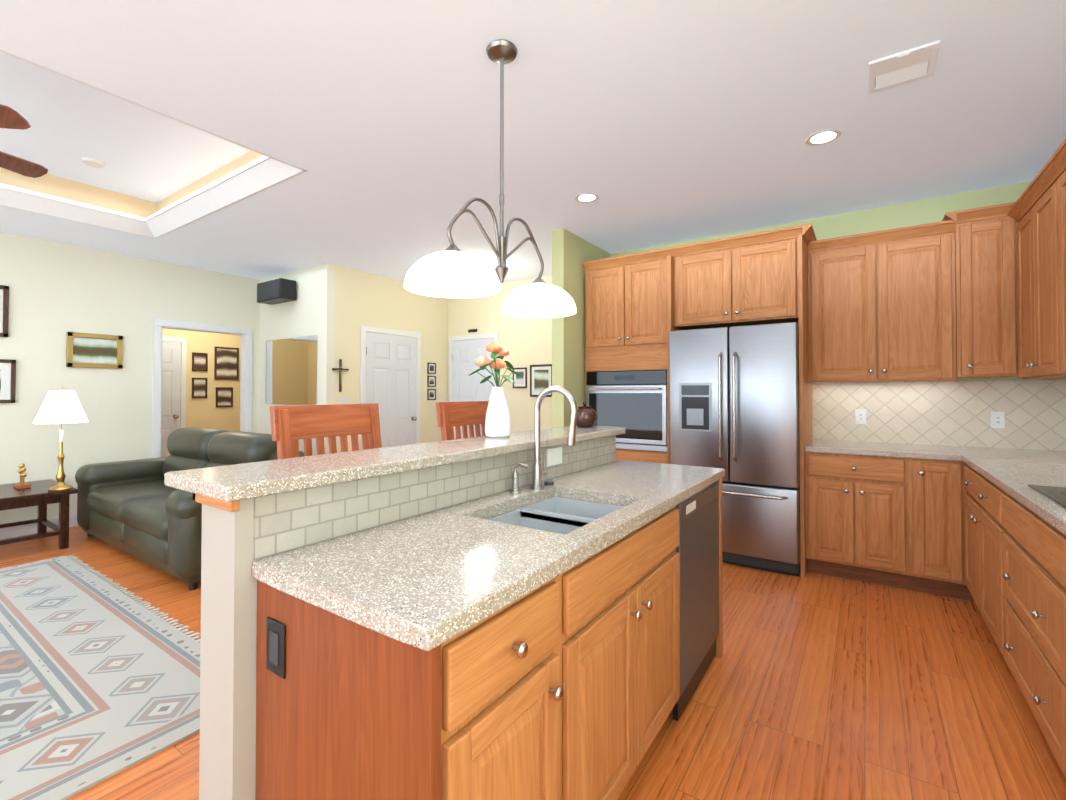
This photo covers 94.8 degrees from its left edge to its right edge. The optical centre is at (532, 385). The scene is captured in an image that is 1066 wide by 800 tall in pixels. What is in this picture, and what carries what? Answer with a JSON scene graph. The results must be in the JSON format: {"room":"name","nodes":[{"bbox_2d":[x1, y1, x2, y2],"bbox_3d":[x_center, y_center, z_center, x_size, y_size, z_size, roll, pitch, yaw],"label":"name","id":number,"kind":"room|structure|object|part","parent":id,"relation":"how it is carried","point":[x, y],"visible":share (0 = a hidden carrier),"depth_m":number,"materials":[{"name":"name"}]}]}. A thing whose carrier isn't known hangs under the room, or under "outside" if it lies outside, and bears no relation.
{"room":"kitchen","nodes":[
{"label":"kitchen","id":0,"kind":"room"},
{"bbox_2d":[0,232,259,523],"bbox_3d":[-5.337,-0.012,3.589,0.100,2.740,6.650,-1,-1,34],"label":"wall","id":1,"kind":"structure","parent":0,"point":[58,291],"depth_m":4.86,"materials":[{"name":"beige paint"}]},
{"bbox_2d":[0,285,8,336],"bbox_3d":[-4.841,-0.664,4.210,0.023,0.460,0.460,-1,-1,34],"label":"picture","id":2,"kind":"object","parent":1,"relation":"attached to","point":[4,307],"visible":0.98,"depth_m":4.37},
{"bbox_2d":[0,359,15,402],"bbox_3d":[-4.827,-0.038,4.222,0.023,0.390,0.510,-1,-1,34],"label":"picture","id":3,"kind":"object","parent":1,"relation":"attached to","point":[7,380],"visible":1,"depth_m":4.39},
{"bbox_2d":[66,332,122,368],"bbox_3d":[-4.371,-0.344,4.896,0.023,0.340,0.430,-1,-1,34],"label":"picture","id":4,"kind":"object","parent":1,"relation":"attached to","point":[87,350],"visible":0.92,"depth_m":4.88,"materials":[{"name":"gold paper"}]},
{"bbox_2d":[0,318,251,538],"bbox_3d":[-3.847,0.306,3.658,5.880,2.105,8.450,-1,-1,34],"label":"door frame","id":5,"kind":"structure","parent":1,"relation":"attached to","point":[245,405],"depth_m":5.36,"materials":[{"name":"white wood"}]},
{"bbox_2d":[162,328,240,430],"bbox_3d":[-5.234,0.035,6.937,0.100,2.740,2.900,-1,-1,34],"label":"wall","id":6,"kind":"structure","parent":0,"point":[204,413],"depth_m":7.37,"materials":[{"name":"yellow paint"}]},
{"bbox_2d":[161,336,186,456],"bbox_3d":[-5.265,0.354,6.724,0.079,2.095,0.890,-1,-1,34],"label":"room door","id":7,"kind":"structure","parent":6,"relation":"in","point":[174,352],"depth_m":6.97,"materials":[{"name":"white wood"}]},
{"bbox_2d":[192,378,206,397],"bbox_3d":[-4.938,0.039,7.255,0.023,0.300,0.200,-1,-1,34],"label":"picture","id":8,"kind":"object","parent":6,"relation":"attached to","point":[199,387],"visible":1,"depth_m":7.25},
{"bbox_2d":[192,352,207,370],"bbox_3d":[-4.938,-0.346,7.261,0.023,0.270,0.200,-1,-1,34],"label":"picture","id":9,"kind":"object","parent":6,"relation":"attached to","point":[199,361],"visible":0.96,"depth_m":7.26},
{"bbox_2d":[216,387,232,406],"bbox_3d":[-4.746,0.183,7.534,0.023,0.300,0.240,-1,-1,34],"label":"picture","id":10,"kind":"object","parent":6,"relation":"attached to","point":[224,396],"visible":0.98,"depth_m":7.54},
{"bbox_2d":[214,346,238,379],"bbox_3d":[-4.729,-0.337,7.566,0.023,0.500,0.340,-1,-1,34],"label":"picture","id":11,"kind":"object","parent":6,"relation":"attached to","point":[226,365],"visible":0.98,"depth_m":7.56},
{"bbox_2d":[259,263,334,454],"bbox_3d":[-2.897,0.020,5.882,1.550,2.740,0.111,-1,-1,34],"label":"wall","id":12,"kind":"structure","parent":0,"point":[309,310],"depth_m":5.70,"materials":[{"name":"white paint"}]},
{"bbox_2d":[257,278,295,304],"bbox_3d":[-3.037,-1.106,5.808,0.540,0.230,0.213,-1,-1,34],"label":"speaker","id":13,"kind":"object","parent":12,"relation":"attached to","point":[277,291],"visible":1,"depth_m":5.69},
{"bbox_2d":[334,265,447,452],"bbox_3d":[-1.760,0.025,6.264,0.100,2.740,1.800,-1,-1,34],"label":"wall","id":14,"kind":"structure","parent":0,"point":[368,299],"depth_m":6.10,"materials":[{"name":"beige paint"}]},
{"bbox_2d":[332,359,348,391],"bbox_3d":[-2.171,-0.110,5.538,0.032,0.370,0.205,-1,-1,34],"label":"crucifix","id":15,"kind":"object","parent":14,"relation":"attached to","point":[340,369],"visible":1,"depth_m":5.54,"materials":[{"name":"brown wood"}]},
{"bbox_2d":[339,398,348,403],"bbox_3d":[-2.155,0.206,5.581,0.010,0.120,0.130,-1,-1,34],"label":"switch plate","id":16,"kind":"object","parent":14,"relation":"attached to","point":[343,400],"visible":0.62,"depth_m":5.58,"materials":[{"name":"white plastic"}]},
{"bbox_2d":[360,325,420,449],"bbox_3d":[-1.740,0.346,6.125,0.079,2.095,0.930,-1,-1,34],"label":"hall door","id":17,"kind":"structure","parent":14,"relation":"in","point":[390,375],"depth_m":6.15,"materials":[{"name":"white wood"}]},
{"bbox_2d":[427,376,435,386],"bbox_3d":[-1.386,-0.054,6.706,0.013,0.150,0.150,-1,-1,34],"label":"framed picture","id":18,"kind":"object","parent":14,"relation":"attached to","point":[431,381],"visible":0.98,"depth_m":6.70,"materials":[{"name":"black wood"}]},
{"bbox_2d":[427,389,435,399],"bbox_3d":[-1.386,0.126,6.704,0.013,0.150,0.150,-1,-1,34],"label":"framed picture","id":19,"kind":"object","parent":14,"relation":"attached to","point":[431,394],"visible":1,"depth_m":6.70,"materials":[{"name":"black wood"}]},
{"bbox_2d":[428,363,435,373],"bbox_3d":[-1.386,-0.234,6.709,0.013,0.150,0.150,-1,-1,34],"label":"framed picture","id":20,"kind":"object","parent":14,"relation":"attached to","point":[431,368],"visible":1,"depth_m":6.71,"materials":[{"name":"black plastic"}]},
{"bbox_2d":[448,276,551,432],"bbox_3d":[-0.138,0.026,6.309,2.730,2.740,0.100,-1,-1,34],"label":"wall","id":21,"kind":"structure","parent":0,"point":[526,342],"depth_m":6.32,"materials":[{"name":"beige paint"}]},
{"bbox_2d":[449,332,498,438],"bbox_3d":[-0.839,0.353,6.670,0.890,2.095,0.079,-1,-1,34],"label":"hall door","id":22,"kind":"structure","parent":21,"relation":"in","point":[466,351],"depth_m":6.74,"materials":[{"name":"white wood"}]},
{"bbox_2d":[513,367,526,387],"bbox_3d":[-0.169,-0.095,6.256,0.220,0.260,0.016,-1,-1,34],"label":"framed picture","id":23,"kind":"object","parent":21,"relation":"attached to","point":[520,381],"visible":0.81,"depth_m":6.25},
{"bbox_2d":[530,364,551,396],"bbox_3d":[0.104,-0.058,6.070,0.340,0.400,0.016,-1,-1,34],"label":"framed picture","id":24,"kind":"object","parent":21,"relation":"attached to","point":[540,378],"visible":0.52,"depth_m":6.08},
{"bbox_2d":[0,526,1065,799],"bbox_3d":[-2.193,1.403,3.212,9.700,0.100,9.600,-1,-1,34],"label":"floor","id":25,"kind":"structure","parent":0,"point":[816,686],"depth_m":2.04,"materials":[{"name":"brown wood"}]},
{"bbox_2d":[0,479,77,548],"bbox_3d":[-4.336,1.121,4.137,0.840,0.490,0.550,-1,-1,34],"label":"end table","id":26,"kind":"object","parent":25,"relation":"on","point":[39,495],"visible":0.98,"depth_m":4.08,"materials":[{"name":"brown wood"}]},
{"bbox_2d":[13,464,30,488],"bbox_3d":[-4.388,0.774,4.208,0.180,0.202,0.080,-1,-1,34],"label":"sculpture","id":27,"kind":"object","parent":26,"relation":"on","point":[22,484],"visible":1,"depth_m":4.18,"materials":[{"name":"gold metal"}]},
{"bbox_2d":[33,387,88,490],"bbox_3d":[-3.967,0.444,4.119,0.342,0.860,0.342,-1,-1,34],"label":"table lamp","id":28,"kind":"object","parent":26,"relation":"on","point":[61,407],"visible":1,"depth_m":4.06,"materials":[{"name":"white fabric"}]},
{"bbox_2d":[0,555,200,799],"bbox_3d":[-3.204,1.327,1.844,3.134,0.011,2.902,-1,-1,34],"label":"rug","id":29,"kind":"object","parent":25,"relation":"on","point":[99,679],"visible":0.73,"depth_m":2.20,"materials":[{"name":"fabric"}]},
{"bbox_2d":[75,427,303,589],"bbox_3d":[-2.939,0.886,4.166,2.320,0.960,0.955,-1,-1,34],"label":"sofa","id":30,"kind":"object","parent":25,"relation":"on","point":[139,509],"visible":0.56,"depth_m":3.93,"materials":[{"name":"leather"}]},
{"bbox_2d":[270,403,381,458],"bbox_3d":[-0.667,0.707,1.940,0.516,1.255,0.490,-1,-1,34],"label":"bar stool","id":31,"kind":"object","parent":25,"relation":"on","point":[291,425],"visible":0.23,"depth_m":2.03,"materials":[{"name":"brown wood"}]},
{"bbox_2d":[193,434,724,799],"bbox_3d":[0.072,0.798,1.804,0.789,1.068,2.040,-1,-1,34],"label":"kitchen island","id":32,"kind":"object","parent":25,"relation":"on","point":[454,619],"depth_m":1.12,"materials":[{"name":"brown wood"}]},
{"bbox_2d":[266,617,285,678],"bbox_3d":[-0.568,0.578,1.079,0.072,0.116,0.008,-1,-1,34],"label":"outlet","id":33,"kind":"object","parent":32,"relation":"attached to","point":[275,626],"depth_m":1.07,"materials":[{"name":"black plastic"}]},
{"bbox_2d":[165,426,624,505],"bbox_3d":[-0.185,0.248,2.041,0.335,0.034,2.170,-1,-1,34],"label":"island countertop","id":34,"kind":"structure","parent":32,"relation":"on","point":[218,483],"depth_m":1.39,"materials":[{"name":"beige stone"}]},
{"bbox_2d":[468,342,519,437],"bbox_3d":[-0.143,0.020,2.231,0.234,0.426,0.232,-1,-1,34],"label":"flower vase","id":35,"kind":"object","parent":34,"relation":"on","point":[497,422],"visible":1,"depth_m":2.18,"materials":[{"name":"ceramic"}]},
{"bbox_2d":[530,386,576,489],"bbox_3d":[0.092,0.208,1.939,0.210,0.411,0.099,-1,-1,34],"label":"faucet","id":36,"kind":"object","parent":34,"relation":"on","point":[538,475],"visible":1,"depth_m":1.95,"materials":[{"name":"silver metal"}]},
{"bbox_2d":[576,402,597,426],"bbox_3d":[0.300,0.168,2.837,0.150,0.147,0.150,-1,-1,34],"label":"pot","id":37,"kind":"object","parent":34,"relation":"on","point":[587,416],"visible":0.96,"depth_m":2.78,"materials":[{"name":"brown ceramic"}]},
{"bbox_2d":[510,463,527,493],"bbox_3d":[-0.052,0.355,1.871,0.078,0.116,0.044,-1,-1,34],"label":"soap dispenser","id":38,"kind":"object","parent":32,"relation":"on","point":[515,482],"visible":1,"depth_m":1.87,"materials":[{"name":"silver metal"}]},
{"bbox_3d":[0.067,0.410,2.049,0.040,0.011,0.040,-1,-1,34],"label":"sink hole cap","id":39,"kind":"part","parent":32,"relation":"part of","materials":[{"name":"silver metal"}]},
{"bbox_2d":[547,447,561,466],"bbox_3d":[0.098,0.320,2.204,0.007,0.076,0.124,-1,-1,34],"label":"outlet","id":40,"kind":"object","parent":32,"relation":"attached to","point":[554,454],"depth_m":2.20,"materials":[{"name":"white plastic"}]},
{"bbox_2d":[486,497,624,533],"bbox_3d":[0.088,0.553,1.669,0.380,0.203,0.560,-1,-1,34],"label":"sink","id":41,"kind":"object","parent":32,"relation":"in","point":[562,515],"depth_m":1.80,"materials":[{"name":"metal"}]},
{"bbox_2d":[673,481,718,720],"bbox_3d":[0.538,0.903,2.299,0.509,0.873,0.609,-1,-1,34],"label":"dishwasher","id":42,"kind":"object","parent":32,"relation":"in","point":[697,549],"visible":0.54,"depth_m":2.10,"materials":[{"name":"metal"}]},
{"bbox_2d":[435,401,488,440],"bbox_3d":[-0.172,0.717,2.667,0.516,1.255,0.490,-1,-1,34],"label":"bar stool","id":43,"kind":"object","parent":25,"relation":"on","point":[458,414],"visible":0.04,"depth_m":2.73,"materials":[{"name":"brown wood"}]},
{"bbox_2d":[614,443,668,463],"bbox_3d":[0.974,0.969,4.527,0.760,0.803,0.610,-1,-1,34],"label":"base cabinet","id":44,"kind":"object","parent":25,"relation":"on","point":[621,454],"depth_m":4.19,"materials":[{"name":"brown wood"}]},
{"bbox_2d":[669,322,800,576],"bbox_3d":[1.662,0.463,3.954,0.914,1.800,0.829,-1,-1,34],"label":"refrigerator","id":45,"kind":"object","parent":25,"relation":"on","point":[734,402],"visible":0.85,"depth_m":3.59,"materials":[{"name":"silver metal"}]},
{"bbox_2d":[800,439,1065,777],"bbox_3d":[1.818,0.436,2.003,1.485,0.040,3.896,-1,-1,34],"label":"base cabinet","id":46,"kind":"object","parent":25,"relation":"on","point":[967,523],"depth_m":3.04,"materials":[{"name":"brown wood"}]},
{"bbox_2d":[1028,485,1065,507],"bbox_3d":[2.024,0.405,1.556,0.500,0.008,0.770,-1,-1,34],"label":"cooktop","id":47,"kind":"object","parent":46,"relation":"in","point":[1056,494],"visible":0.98,"depth_m":1.85,"materials":[{"name":"black glass"}]},
{"bbox_2d":[0,0,1065,283],"bbox_3d":[-2.193,-1.577,3.253,9.700,0.380,9.600,-1,-1,34],"label":"ceiling","id":48,"kind":"structure","parent":0,"point":[258,138],"depth_m":2.64,"materials":[{"name":"paint"}]},
{"bbox_2d":[0,104,47,177],"bbox_3d":[-3.121,-1.411,2.291,1.248,0.660,1.292,-1,-1,34],"label":"ceiling fan","id":49,"kind":"object","parent":48,"relation":"hanging from","point":[10,118],"visible":1,"depth_m":2.74,"materials":[{"name":"brown wood"}]},
{"bbox_2d":[82,157,104,167],"bbox_3d":[-3.366,-1.702,3.752,0.132,0.034,0.132,-1,-1,34],"label":"smoke detector","id":50,"kind":"object","parent":48,"relation":"attached to","point":[93,162],"visible":1,"depth_m":3.72,"materials":[{"name":"white plastic"}]},
{"bbox_2d":[404,39,576,317],"bbox_3d":[-0.133,-0.872,2.039,0.350,1.065,0.920,-1,-1,34],"label":"pendant light","id":51,"kind":"object","parent":48,"relation":"hanging from","point":[452,270],"visible":1,"depth_m":2.00,"materials":[{"name":"white glass"}]},
{"bbox_2d":[575,193,598,202],"bbox_3d":[0.396,-1.379,3.604,0.176,0.008,0.176,-1,-1,34],"label":"recessed light","id":52,"kind":"object","parent":48,"relation":"in","point":[586,197],"visible":1,"depth_m":3.60,"materials":[{"name":"white"}]},
{"bbox_2d":[805,129,841,145],"bbox_3d":[1.630,-1.391,2.752,0.176,0.008,0.176,-1,-1,34],"label":"recessed light","id":53,"kind":"object","parent":48,"relation":"in","point":[826,136],"visible":1,"depth_m":2.75,"materials":[{"name":"white"}]},
{"bbox_2d":[869,40,939,93],"bbox_3d":[1.628,-1.394,2.163,0.240,0.016,0.255,-1,-1,34],"label":"ceiling vent","id":54,"kind":"object","parent":48,"relation":"in","point":[907,66],"visible":0.96,"depth_m":2.15,"materials":[{"name":"white metal"}]},
{"bbox_2d":[552,228,610,427],"bbox_3d":[0.642,0.006,4.924,0.120,2.740,1.510,-1,-1,34],"label":"wall","id":55,"kind":"structure","parent":0,"point":[571,252],"depth_m":4.36,"materials":[{"name":"paint"}]},
{"bbox_2d":[611,181,1065,380],"bbox_3d":[2.199,-0.004,4.172,3.300,2.740,0.100,-1,-1,34],"label":"wall","id":56,"kind":"structure","parent":0,"point":[925,211],"depth_m":3.73,"materials":[{"name":"green paint"}]},
{"bbox_2d":[582,247,673,374],"bbox_3d":[0.974,-0.627,4.550,0.760,1.003,0.610,-1,-1,34],"label":"upper cabinet","id":57,"kind":"object","parent":56,"relation":"attached to","point":[627,297],"depth_m":4.28,"materials":[{"name":"brown wood"}]},
{"bbox_2d":[586,370,666,451],"bbox_3d":[0.946,0.220,4.496,0.752,0.684,0.650,-1,-1,34],"label":"wall oven","id":58,"kind":"object","parent":57,"relation":"in","point":[633,404],"visible":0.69,"depth_m":4.23,"materials":[{"name":"silver glass"}]},
{"bbox_2d":[670,225,805,330],"bbox_3d":[1.721,-0.811,4.059,0.918,0.650,0.636,-1,-1,34],"label":"upper cabinet","id":59,"kind":"object","parent":56,"relation":"attached to","point":[758,278],"depth_m":3.77,"materials":[{"name":"brown wood"}]},
{"bbox_2d":[855,409,865,423],"bbox_3d":[2.567,0.246,3.838,0.072,0.116,0.008,-1,-1,34],"label":"outlet","id":60,"kind":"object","parent":56,"relation":"attached to","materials":[{"name":"white plastic"}]},
{"bbox_2d":[806,219,961,382],"bbox_3d":[2.572,-0.566,3.666,0.869,1.070,0.322,-1,-1,34],"label":"upper cabinet","id":61,"kind":"object","parent":56,"relation":"attached to","point":[880,304],"depth_m":3.52,"materials":[{"name":"brown wood"}]},
{"bbox_2d":[950,204,1005,378],"bbox_3d":[3.039,-0.606,3.300,0.311,1.100,0.402,-1,-1,34],"label":"upper cabinet","id":62,"kind":"object","parent":56,"relation":"attached to","point":[977,231],"depth_m":3.22,"materials":[{"name":"brown wood"}]},
{"bbox_2d":[991,411,1004,428],"bbox_3d":[3.220,0.240,3.393,0.072,0.116,0.008,-1,-1,34],"label":"outlet","id":63,"kind":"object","parent":56,"relation":"attached to","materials":[{"name":"white plastic"}]},
{"bbox_2d":[1002,155,1065,382],"bbox_3d":[2.942,-0.580,2.689,0.384,1.070,0.888,-1,-1,34],"label":"upper cabinet","id":64,"kind":"object","parent":0,"relation":"attached to","point":[1030,349],"depth_m":2.82,"materials":[{"name":"brown wood"}]},
{"bbox_2d":[1058,147,1065,378],"bbox_3d":[2.613,-0.587,2.149,0.320,1.070,0.688,-1,-1,34],"label":"upper cabinet","id":65,"kind":"object","parent":0,"relation":"attached to","point":[1061,154],"depth_m":2.39,"materials":[{"name":"brown wood"}]}
]}

